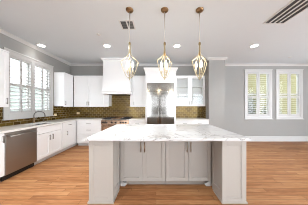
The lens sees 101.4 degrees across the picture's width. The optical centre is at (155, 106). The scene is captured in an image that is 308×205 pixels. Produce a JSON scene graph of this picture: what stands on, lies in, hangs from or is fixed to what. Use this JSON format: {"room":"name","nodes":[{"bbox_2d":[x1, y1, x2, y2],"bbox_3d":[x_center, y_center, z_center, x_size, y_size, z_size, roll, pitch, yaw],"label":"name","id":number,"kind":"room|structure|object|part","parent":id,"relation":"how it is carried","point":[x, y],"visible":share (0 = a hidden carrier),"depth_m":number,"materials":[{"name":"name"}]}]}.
{"room":"kitchen","nodes":[
{"label":"kitchen","id":0,"kind":"room"},
{"bbox_2d":[0,33,69,126],"bbox_3d":[-3.400,-0.150,0.350,0.160,3.000,9.400,0,0,0],"label":"wall","id":1,"kind":"structure","parent":0,"point":[5,41],"depth_m":3.51,"materials":[{"name":"grey paint"}]},
{"bbox_2d":[0,48,8,106],"bbox_3d":[-3.146,-0.553,2.130,0.365,1.130,0.880,0,0,0],"label":"upper cabinet","id":2,"kind":"object","parent":1,"relation":"attached to","point":[4,55],"visible":1,"depth_m":2.50,"materials":[{"name":"white paint"}]},
{"bbox_2d":[2,47,53,119],"bbox_3d":[-3.370,-0.496,3.397,0.180,1.597,1.351,0,0,0],"label":"window","id":3,"kind":"structure","parent":1,"relation":"in","point":[31,63],"depth_m":3.34,"materials":[{"name":"grey paint"}]},
{"bbox_3d":[-3.332,-0.845,2.977,0.028,0.660,0.253,0,0,0],"label":"shutter panel","id":4,"kind":"part","parent":3,"relation":"part of","materials":[{"name":"grey paint"}]},
{"bbox_3d":[-3.332,-0.180,2.977,0.028,0.660,0.253,0,0,0],"label":"shutter panel","id":5,"kind":"part","parent":3,"relation":"part of","materials":[{"name":"grey paint"}]},
{"bbox_3d":[-3.420,-0.512,3.105,0.044,1.329,0.514,0,0,0],"label":"sash","id":6,"kind":"part","parent":3,"relation":"part of","materials":[{"name":"grey paint"}]},
{"bbox_3d":[-3.332,-0.845,3.234,0.028,0.660,0.253,0,0,0],"label":"shutter panel","id":7,"kind":"part","parent":3,"relation":"part of","materials":[{"name":"grey paint"}]},
{"bbox_3d":[-3.332,-0.180,3.234,0.028,0.660,0.253,0,0,0],"label":"shutter panel","id":8,"kind":"part","parent":3,"relation":"part of","materials":[{"name":"grey paint"}]},
{"bbox_3d":[-3.304,0.289,3.397,0.049,0.026,1.351,0,0,0],"label":"sill","id":9,"kind":"part","parent":3,"relation":"part of","materials":[{"name":"grey paint"}]},
{"bbox_3d":[-3.385,-0.512,3.397,0.151,1.365,1.135,0,0,0],"label":"frame","id":10,"kind":"part","parent":3,"relation":"part of","materials":[{"name":"grey paint"}]},
{"bbox_3d":[-3.332,-0.845,3.561,0.028,0.660,0.253,0,0,0],"label":"shutter panel","id":11,"kind":"part","parent":3,"relation":"part of","materials":[{"name":"grey paint"}]},
{"bbox_3d":[-3.332,-0.180,3.561,0.028,0.660,0.253,0,0,0],"label":"shutter panel","id":12,"kind":"part","parent":3,"relation":"part of","materials":[{"name":"grey paint"}]},
{"bbox_3d":[-3.420,-0.512,3.690,0.044,1.329,0.514,0,0,0],"label":"sash","id":13,"kind":"part","parent":3,"relation":"part of","materials":[{"name":"grey paint"}]},
{"bbox_3d":[-3.332,-0.845,3.818,0.028,0.660,0.253,0,0,0],"label":"shutter panel","id":14,"kind":"part","parent":3,"relation":"part of","materials":[{"name":"grey paint"}]},
{"bbox_3d":[-3.332,-0.180,3.818,0.028,0.660,0.253,0,0,0],"label":"shutter panel","id":15,"kind":"part","parent":3,"relation":"part of","materials":[{"name":"grey paint"}]},
{"bbox_2d":[0,28,70,65],"bbox_3d":[-3.304,-1.614,0.350,0.051,0.072,9.100,0,0,0],"label":"trim","id":16,"kind":"structure","parent":1,"relation":"attached to","point":[2,31],"depth_m":3.32,"materials":[{"name":"grey paint"}]},
{"bbox_2d":[54,72,72,106],"bbox_3d":[-3.146,-0.553,4.343,0.365,1.130,0.453,0,0,0],"label":"upper cabinet","id":17,"kind":"object","parent":1,"relation":"attached to","point":[63,82],"visible":1,"depth_m":4.12,"materials":[{"name":"white paint"}]},
{"bbox_3d":[-3.010,-0.550,4.341,0.020,1.077,0.447,0,0,0],"label":"door","id":18,"kind":"part","parent":17,"relation":"part of","materials":[{"name":"white paint"}]},
{"bbox_2d":[0,0,307,63],"bbox_3d":[1.835,-1.710,0.350,10.630,0.120,9.400,0,0,0],"label":"ceiling","id":19,"kind":"structure","parent":0,"point":[68,29],"depth_m":2.73,"materials":[{"name":"white paint"}]},
{"bbox_2d":[118,20,135,29],"bbox_3d":[-0.575,-1.646,2.550,0.290,0.008,0.290,0,0,0],"label":"ceiling vent","id":20,"kind":"object","parent":19,"relation":"in","point":[124,24],"visible":0.93,"depth_m":2.53,"materials":[{"name":"white metal"}]},
{"bbox_2d":[121,7,138,79],"bbox_3d":[-0.450,-1.050,2.150,0.218,1.200,0.218,0,0,38],"label":"pendant light","id":21,"kind":"object","parent":19,"relation":"hanging from","point":[129,10],"visible":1,"depth_m":2.15,"materials":[{"name":"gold metal"}]},
{"bbox_3d":[-0.450,-1.352,2.150,0.010,0.514,0.010,0,0,-29],"label":"rod","id":22,"kind":"part","parent":21,"relation":"part of","materials":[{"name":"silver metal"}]},
{"bbox_2d":[157,7,171,79],"bbox_3d":[0.147,-1.050,2.150,0.218,1.200,0.218,0,0,16],"label":"pendant light","id":23,"kind":"object","parent":19,"relation":"hanging from","point":[164,10],"visible":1,"depth_m":2.14,"materials":[{"name":"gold metal"}]},
{"bbox_3d":[0.147,-1.352,2.150,0.010,0.514,0.010,0,0,-7],"label":"rod","id":24,"kind":"part","parent":23,"relation":"part of","materials":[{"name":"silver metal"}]},
{"bbox_2d":[192,7,206,79],"bbox_3d":[0.744,-1.050,2.150,0.218,1.200,0.218,0,0,27],"label":"pendant light","id":25,"kind":"object","parent":19,"relation":"hanging from","point":[199,10],"visible":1,"depth_m":2.14,"materials":[{"name":"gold metal"}]},
{"bbox_3d":[0.744,-1.352,2.150,0.010,0.514,0.010,0,0,-40],"label":"rod","id":26,"kind":"part","parent":25,"relation":"part of","materials":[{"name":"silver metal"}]},
{"bbox_2d":[263,0,307,23],"bbox_3d":[2.330,-1.645,2.090,0.410,0.010,0.840,0,0,0],"label":"ceiling vent","id":27,"kind":"object","parent":19,"relation":"in","point":[295,7],"visible":1,"depth_m":2.20,"materials":[{"name":"white metal"}]},
{"bbox_2d":[0,141,307,204],"bbox_3d":[1.835,1.400,0.350,10.630,0.100,9.400,0,0,0],"label":"floor","id":28,"kind":"structure","parent":0,"point":[276,171],"depth_m":2.15,"materials":[{"name":"brown wood"}]},
{"bbox_2d":[0,133,4,176],"bbox_3d":[-2.991,0.913,1.881,0.637,0.874,0.752,0,0,0],"label":"base cabinet","id":29,"kind":"object","parent":28,"relation":"on","point":[2,136],"visible":0.98,"depth_m":2.22,"materials":[{"name":"white paint"}]},
{"bbox_2d":[0,118,102,133],"bbox_3d":[-2.586,0.455,3.197,1.466,0.039,3.384,0,0,0],"label":"countertop","id":30,"kind":"structure","parent":29,"relation":"on","point":[5,129],"depth_m":3.13,"materials":[{"name":"grey stone"}]},
{"bbox_2d":[33,111,45,122],"bbox_3d":[-3.116,0.277,3.372,0.278,0.316,0.143,0,0,0],"label":"faucet","id":31,"kind":"object","parent":30,"relation":"on","point":[34,118],"visible":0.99,"depth_m":3.33,"materials":[{"name":"silver metal"}]},
{"bbox_2d":[1,128,36,181],"bbox_3d":[-2.973,0.916,2.564,0.635,0.868,0.598,0,0,0],"label":"dishwasher","id":32,"kind":"object","parent":28,"relation":"on","point":[20,146],"visible":0.78,"depth_m":2.50,"materials":[{"name":"grey metal"}]},
{"bbox_2d":[34,123,61,164],"bbox_3d":[-2.991,0.917,3.250,0.637,0.866,0.756,0,0,0],"label":"base cabinet","id":33,"kind":"object","parent":28,"relation":"on","point":[49,144],"visible":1,"depth_m":3.19,"materials":[{"name":"white paint"}]},
{"bbox_3d":[-2.720,0.945,3.061,0.020,0.577,0.375,0,0,0],"label":"door","id":34,"kind":"part","parent":33,"relation":"part of","materials":[{"name":"white paint"}]},
{"bbox_3d":[-2.720,0.566,3.250,0.020,0.165,0.753,0,0,0],"label":"drawer","id":35,"kind":"part","parent":33,"relation":"part of","materials":[{"name":"white paint"}]},
{"bbox_3d":[-2.720,0.945,3.439,0.020,0.577,0.375,0,0,0],"label":"door","id":36,"kind":"part","parent":33,"relation":"part of","materials":[{"name":"white paint"}]},
{"bbox_2d":[59,121,77,152],"bbox_3d":[-2.991,0.913,4.260,0.637,0.874,1.255,0,0,0],"label":"base cabinet","id":37,"kind":"object","parent":28,"relation":"on","point":[69,129],"visible":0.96,"depth_m":3.95,"materials":[{"name":"white paint"}]},
{"bbox_3d":[-2.720,0.566,3.952,0.020,0.165,0.557,0,0,0],"label":"drawer","id":38,"kind":"part","parent":37,"relation":"part of","materials":[{"name":"white paint"}]},
{"bbox_3d":[-2.720,0.945,3.952,0.020,0.577,0.557,0,0,0],"label":"door","id":39,"kind":"part","parent":37,"relation":"part of","materials":[{"name":"white paint"}]},
{"bbox_2d":[77,121,100,144],"bbox_3d":[-2.287,0.913,4.561,0.838,0.874,0.637,0,0,0],"label":"base cabinet","id":40,"kind":"object","parent":28,"relation":"on","point":[85,129],"visible":0.64,"depth_m":4.28,"materials":[{"name":"white paint"}]},
{"bbox_3d":[-2.278,1.095,4.290,0.813,0.277,0.020,0,0,0],"label":"drawer","id":41,"kind":"part","parent":40,"relation":"part of","materials":[{"name":"white paint"}]},
{"bbox_3d":[-2.278,0.566,4.290,0.813,0.165,0.020,0,0,0],"label":"drawer","id":42,"kind":"part","parent":40,"relation":"part of","materials":[{"name":"white paint"}]},
{"bbox_3d":[-2.278,0.802,4.290,0.813,0.292,0.020,0,0,0],"label":"drawer","id":43,"kind":"part","parent":40,"relation":"part of","materials":[{"name":"white paint"}]},
{"bbox_2d":[101,117,131,130],"bbox_3d":[-1.385,0.873,4.532,0.930,0.955,0.685,0,0,0],"label":"range","id":44,"kind":"object","parent":28,"relation":"on","point":[107,122],"visible":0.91,"depth_m":4.24,"materials":[{"name":"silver metal"}]},
{"bbox_3d":[-1.385,0.925,4.279,0.922,0.620,0.041,0,0,0],"label":"oven door","id":45,"kind":"part","parent":44,"relation":"part of","materials":[{"name":"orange metal"}]},
{"bbox_3d":[-1.385,0.535,4.262,0.930,0.140,0.074,0,0,0],"label":"control panel","id":46,"kind":"part","parent":44,"relation":"part of","materials":[{"name":"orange metal"}]},
{"bbox_2d":[129,121,144,123],"bbox_3d":[-0.638,0.913,4.561,0.553,0.874,0.637,0,0,0],"label":"base cabinet","id":47,"kind":"object","parent":28,"relation":"on","point":[130,122],"visible":0.06,"depth_m":4.28,"materials":[{"name":"white paint"}]},
{"bbox_2d":[129,118,144,120],"bbox_3d":[-0.637,0.455,4.572,0.559,0.039,0.634,0,0,0],"label":"countertop","id":48,"kind":"structure","parent":47,"relation":"on","point":[131,119],"depth_m":4.25,"materials":[{"name":"grey stone"}]},
{"bbox_2d":[120,141,165,185],"bbox_3d":[-0.220,0.913,2.379,0.761,0.874,0.632,0,0,0],"label":"base cabinet","id":49,"kind":"object","parent":28,"relation":"on","point":[141,162],"visible":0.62,"depth_m":2.11,"materials":[{"name":"grey paint"}]},
{"bbox_3d":[-0.409,0.864,2.110,0.376,0.760,0.020,0,0,0],"label":"door","id":50,"kind":"part","parent":49,"relation":"part of","materials":[{"name":"grey paint"}]},
{"bbox_3d":[-0.030,0.864,2.110,0.376,0.760,0.020,0,0,0],"label":"door","id":51,"kind":"part","parent":49,"relation":"part of","materials":[{"name":"grey paint"}]},
{"bbox_2d":[147,83,173,123],"bbox_3d":[0.158,0.280,4.516,0.919,2.140,0.718,0,0,0],"label":"refrigerator","id":52,"kind":"object","parent":28,"relation":"on","point":[160,96],"visible":0.65,"depth_m":4.22,"materials":[{"name":"grey metal"}]},
{"bbox_3d":[-0.096,0.371,4.247,0.412,1.748,0.044,0,0,0],"label":"door","id":53,"kind":"part","parent":52,"relation":"part of","materials":[{"name":"silver metal"}]},
{"bbox_3d":[0.366,0.371,4.247,0.501,1.748,0.044,0,0,0],"label":"door","id":54,"kind":"part","parent":52,"relation":"part of","materials":[{"name":"silver metal"}]},
{"bbox_2d":[144,67,177,123],"bbox_3d":[0.158,0.025,4.548,1.141,2.650,0.701,0,0,0],"label":"tall cabinet","id":55,"kind":"object","parent":28,"relation":"on","point":[152,74],"visible":0.75,"depth_m":4.25,"materials":[{"name":"white paint"}]},
{"bbox_3d":[-0.330,0.275,4.577,0.050,2.150,0.643,0,0,0],"label":"panel","id":56,"kind":"part","parent":55,"relation":"part of","materials":[{"name":"white paint"}]},
{"bbox_3d":[0.158,-1.226,4.548,1.141,0.149,0.701,0,0,0],"label":"cornice","id":57,"kind":"part","parent":55,"relation":"part of","materials":[{"name":"white paint"}]},
{"bbox_3d":[0.645,0.275,4.577,0.050,2.150,0.643,0,0,0],"label":"panel","id":58,"kind":"part","parent":55,"relation":"part of","materials":[{"name":"white paint"}]},
{"bbox_2d":[87,141,247,203],"bbox_3d":[0.162,0.913,2.404,2.226,0.874,1.312,0,0,0],"label":"kitchen island","id":59,"kind":"object","parent":28,"relation":"on","point":[228,158],"visible":0.5,"depth_m":1.77,"materials":[{"name":"grey paint"}]},
{"bbox_3d":[-0.770,1.339,2.404,0.361,0.022,1.312,0,0,0],"label":"shoe moulding","id":60,"kind":"part","parent":59,"relation":"part of","materials":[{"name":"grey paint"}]},
{"bbox_3d":[-0.770,0.913,2.410,0.337,0.874,1.300,0,0,0],"label":"panel","id":61,"kind":"part","parent":59,"relation":"part of","materials":[{"name":"grey paint"}]},
{"bbox_2d":[85,124,250,140],"bbox_3d":[0.165,0.455,2.410,2.266,0.039,1.380,0,0,0],"label":"island countertop","id":62,"kind":"structure","parent":59,"relation":"on","point":[118,132],"depth_m":2.03,"materials":[{"name":"white stone"}]},
{"bbox_3d":[1.095,0.913,2.410,0.337,0.874,1.300,0,0,0],"label":"panel","id":63,"kind":"part","parent":59,"relation":"part of","materials":[{"name":"grey paint"}]},
{"bbox_3d":[1.095,1.339,2.404,0.361,0.022,1.312,0,0,0],"label":"shoe moulding","id":64,"kind":"part","parent":59,"relation":"part of","materials":[{"name":"grey paint"}]},
{"bbox_2d":[165,141,210,185],"bbox_3d":[0.543,0.913,2.379,0.761,0.874,0.632,0,0,0],"label":"base cabinet","id":65,"kind":"object","parent":28,"relation":"on","point":[187,162],"visible":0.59,"depth_m":2.11,"materials":[{"name":"grey paint"}]},
{"bbox_3d":[0.354,0.864,2.110,0.376,0.760,0.020,0,0,0],"label":"door","id":66,"kind":"part","parent":65,"relation":"part of","materials":[{"name":"grey paint"}]},
{"bbox_3d":[0.733,0.864,2.110,0.376,0.760,0.020,0,0,0],"label":"door","id":67,"kind":"part","parent":65,"relation":"part of","materials":[{"name":"grey paint"}]},
{"bbox_2d":[176,121,208,123],"bbox_3d":[1.234,0.913,4.561,1.115,0.874,0.637,0,0,0],"label":"base cabinet","id":68,"kind":"object","parent":28,"relation":"on","point":[177,122],"visible":0.15,"depth_m":4.28,"materials":[{"name":"white paint"}]},
{"bbox_3d":[0.955,0.566,4.290,0.552,0.165,0.020,0,0,0],"label":"drawer","id":69,"kind":"part","parent":68,"relation":"part of","materials":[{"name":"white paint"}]},
{"bbox_2d":[176,118,208,120],"bbox_3d":[1.232,0.455,4.572,1.113,0.039,0.634,0,0,0],"label":"countertop","id":70,"kind":"structure","parent":68,"relation":"on","point":[177,119],"depth_m":4.25,"materials":[{"name":"grey stone"}]},
{"bbox_3d":[1.514,0.566,4.290,0.552,0.165,0.020,0,0,0],"label":"drawer","id":71,"kind":"part","parent":68,"relation":"part of","materials":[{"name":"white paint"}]},
{"bbox_2d":[70,66,307,135],"bbox_3d":[1.835,-0.150,4.970,10.330,3.000,0.160,0,0,0],"label":"wall","id":72,"kind":"structure","parent":0,"point":[235,121],"depth_m":4.90,"materials":[{"name":"grey paint"}]},
{"bbox_2d":[74,76,111,106],"bbox_3d":[-2.354,-0.553,4.715,1.265,1.130,0.365,0,0,0],"label":"upper cabinet","id":73,"kind":"object","parent":72,"relation":"attached to","point":[87,89],"visible":0.91,"depth_m":4.58,"materials":[{"name":"white paint"}]},
{"bbox_3d":[-2.717,-0.550,4.580,0.517,1.077,0.020,0,0,0],"label":"door","id":74,"kind":"part","parent":73,"relation":"part of","materials":[{"name":"white paint"}]},
{"bbox_3d":[-2.354,0.001,4.583,1.265,0.022,0.018,0,0,0],"label":"light rail","id":75,"kind":"part","parent":73,"relation":"part of","materials":[{"name":"white paint"}]},
{"bbox_3d":[-2.177,-0.550,4.580,0.557,1.077,0.020,0,0,0],"label":"door","id":76,"kind":"part","parent":73,"relation":"part of","materials":[{"name":"white paint"}]},
{"bbox_2d":[101,58,133,95],"bbox_3d":[-1.353,-1.032,4.575,1.040,1.233,0.645,0,0,0],"label":"range hood","id":77,"kind":"object","parent":72,"relation":"attached to","point":[115,81],"visible":0.91,"depth_m":4.31,"materials":[{"name":"white paint"}]},
{"bbox_3d":[-1.353,-0.532,4.404,1.034,0.022,0.303,0,0,0],"label":"moulding","id":78,"kind":"part","parent":77,"relation":"part of","materials":[{"name":"white paint"}]},
{"bbox_3d":[-1.353,-1.600,4.543,1.040,0.098,0.575,0,0,0],"label":"cornice","id":79,"kind":"part","parent":77,"relation":"part of","materials":[{"name":"white paint"}]},
{"bbox_2d":[70,64,198,65],"bbox_3d":[-0.765,-1.614,4.875,5.130,0.072,0.051,0,0,0],"label":"trim","id":80,"kind":"structure","parent":72,"relation":"attached to","point":[71,64],"depth_m":4.88,"materials":[{"name":"grey paint"}]},
{"bbox_2d":[130,76,144,106],"bbox_3d":[-0.653,-0.553,4.715,0.587,1.130,0.365,0,0,0],"label":"upper cabinet","id":81,"kind":"object","parent":72,"relation":"attached to","point":[137,99],"visible":0.73,"depth_m":4.58,"materials":[{"name":"white paint"}]},
{"bbox_2d":[176,76,204,105],"bbox_3d":[1.232,-0.565,4.715,1.113,1.110,0.365,0,0,0],"label":"upper cabinet","id":82,"kind":"object","parent":72,"relation":"attached to","point":[190,91],"visible":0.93,"depth_m":4.89,"materials":[{"name":"white paint"}]},
{"bbox_3d":[0.954,-0.550,4.580,0.554,1.080,0.020,0,0,0],"label":"door","id":83,"kind":"part","parent":82,"relation":"part of","materials":[{"name":"white paint"}]},
{"bbox_3d":[1.511,-0.550,4.580,0.554,1.080,0.020,0,0,0],"label":"door","id":84,"kind":"part","parent":82,"relation":"part of","materials":[{"name":"white paint"}]},
{"bbox_2d":[176,106,205,118],"bbox_3d":[1.240,0.203,4.730,1.120,0.465,0.340,0,0,0],"label":"backsplash","id":85,"kind":"structure","parent":72,"relation":"attached to","point":[181,111],"depth_m":4.89,"materials":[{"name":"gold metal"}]},
{"bbox_2d":[244,69,272,118],"bbox_3d":[3.970,-0.472,4.940,1.100,1.939,0.180,0,0,0],"label":"window","id":86,"kind":"structure","parent":72,"relation":"in","point":[268,72],"depth_m":4.89,"materials":[{"name":"grey paint"}]},
{"bbox_3d":[3.744,-0.865,4.902,0.448,0.969,0.028,0,0,0],"label":"shutter panel","id":87,"kind":"part","parent":86,"relation":"part of","materials":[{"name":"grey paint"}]},
{"bbox_3d":[3.744,0.002,4.902,0.448,0.757,0.028,0,0,0],"label":"shutter panel","id":88,"kind":"part","parent":86,"relation":"part of","materials":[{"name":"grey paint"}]},
{"bbox_3d":[3.970,-0.485,4.990,0.904,1.734,0.044,0,0,0],"label":"sash","id":89,"kind":"part","parent":86,"relation":"part of","materials":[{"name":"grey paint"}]},
{"bbox_3d":[4.196,-0.865,4.902,0.448,0.969,0.028,0,0,0],"label":"shutter panel","id":90,"kind":"part","parent":86,"relation":"part of","materials":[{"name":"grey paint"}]},
{"bbox_3d":[4.196,0.002,4.902,0.448,0.757,0.028,0,0,0],"label":"shutter panel","id":91,"kind":"part","parent":86,"relation":"part of","materials":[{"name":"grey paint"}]},
{"bbox_2d":[225,64,307,65],"bbox_3d":[4.673,-1.614,4.875,4.653,0.072,0.051,0,0,0],"label":"trim","id":92,"kind":"structure","parent":72,"relation":"attached to","point":[225,64],"depth_m":4.88,"materials":[{"name":"grey paint"}]},
{"bbox_2d":[245,136,307,140],"bbox_3d":[4.673,1.255,4.885,4.653,0.190,0.030,0,0,0],"label":"baseboard","id":93,"kind":"structure","parent":72,"relation":"attached to","point":[253,138],"depth_m":4.88,"materials":[{"name":"grey paint"}]},
{"bbox_2d":[276,69,302,118],"bbox_3d":[5.175,-0.472,4.940,1.070,1.939,0.180,0,0,0],"label":"window","id":94,"kind":"structure","parent":72,"relation":"in","point":[299,72],"depth_m":4.89,"materials":[{"name":"grey paint"}]},
{"bbox_3d":[4.957,-0.865,4.902,0.433,0.969,0.028,0,0,0],"label":"shutter panel","id":95,"kind":"part","parent":94,"relation":"part of","materials":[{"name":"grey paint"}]},
{"bbox_3d":[4.957,0.002,4.902,0.433,0.757,0.028,0,0,0],"label":"shutter panel","id":96,"kind":"part","parent":94,"relation":"part of","materials":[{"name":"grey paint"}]},
{"bbox_3d":[5.175,-0.485,4.990,0.874,1.734,0.044,0,0,0],"label":"sash","id":97,"kind":"part","parent":94,"relation":"part of","materials":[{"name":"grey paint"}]},
{"bbox_3d":[5.394,-0.865,4.902,0.433,0.969,0.028,0,0,0],"label":"shutter panel","id":98,"kind":"part","parent":94,"relation":"part of","materials":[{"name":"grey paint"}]},
{"bbox_3d":[5.394,0.002,4.902,0.433,0.757,0.028,0,0,0],"label":"shutter panel","id":99,"kind":"part","parent":94,"relation":"part of","materials":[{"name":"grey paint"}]},
{"bbox_2d":[202,60,224,129],"bbox_3d":[2.074,-0.150,4.595,0.547,3.000,0.609,0,0,0],"label":"column","id":100,"kind":"structure","parent":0,"point":[214,73],"depth_m":4.29,"materials":[{"name":"grey paint"}]},
{"bbox_2d":[207,57,227,59],"bbox_3d":[2.074,-1.614,4.264,0.667,0.072,0.051,0,0,0],"label":"trim","id":101,"kind":"structure","parent":100,"relation":"attached to","point":[208,58],"depth_m":4.25,"materials":[{"name":"white paint"}]},
{"bbox_3d":[-9.765,1.560,3.000,12.470,0.180,18.000,0,0,0],"label":"ground","id":102,"kind":"structure","parent":0,"visible":0},
{"bbox_2d":[10,86,44,110],"bbox_3d":[-6.100,0.285,7.500,0.200,2.370,13.000,0,0,0],"label":"wall","id":103,"kind":"structure","parent":102,"relation":"on","point":[13,89],"depth_m":5.66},
{"label":"outside","id":104,"kind":"structure","parent":0,"visible":0},
{"bbox_3d":[2.500,1.560,9.550,23.000,0.180,8.900,0,0,0],"label":"ground","id":105,"kind":"structure","parent":104,"visible":0},
{"bbox_2d":[248,90,255,113],"bbox_3d":[4.747,0.249,6.591,1.355,2.445,1.398,0,0,0],"label":"shrub","id":106,"kind":"object","parent":105,"relation":"on","point":[251,106],"visible":0.2,"depth_m":6.40,"materials":[{"name":"green plant"}]},
{"bbox_2d":[261,107,281,113],"bbox_3d":[6.651,0.643,7.218,1.222,1.742,1.156,0,0,-29],"label":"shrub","id":107,"kind":"object","parent":105,"relation":"on","point":[264,111],"visible":0.02,"depth_m":7.51,"materials":[{"name":"green plant"}]},
{"bbox_2d":[248,74,295,113],"bbox_3d":[6.000,-0.690,9.100,10.000,4.320,0.200,0,0,0],"label":"wall","id":108,"kind":"structure","parent":105,"relation":"on","point":[251,77],"depth_m":9.00,"materials":[{"name":"yellow paint"}]}
]}

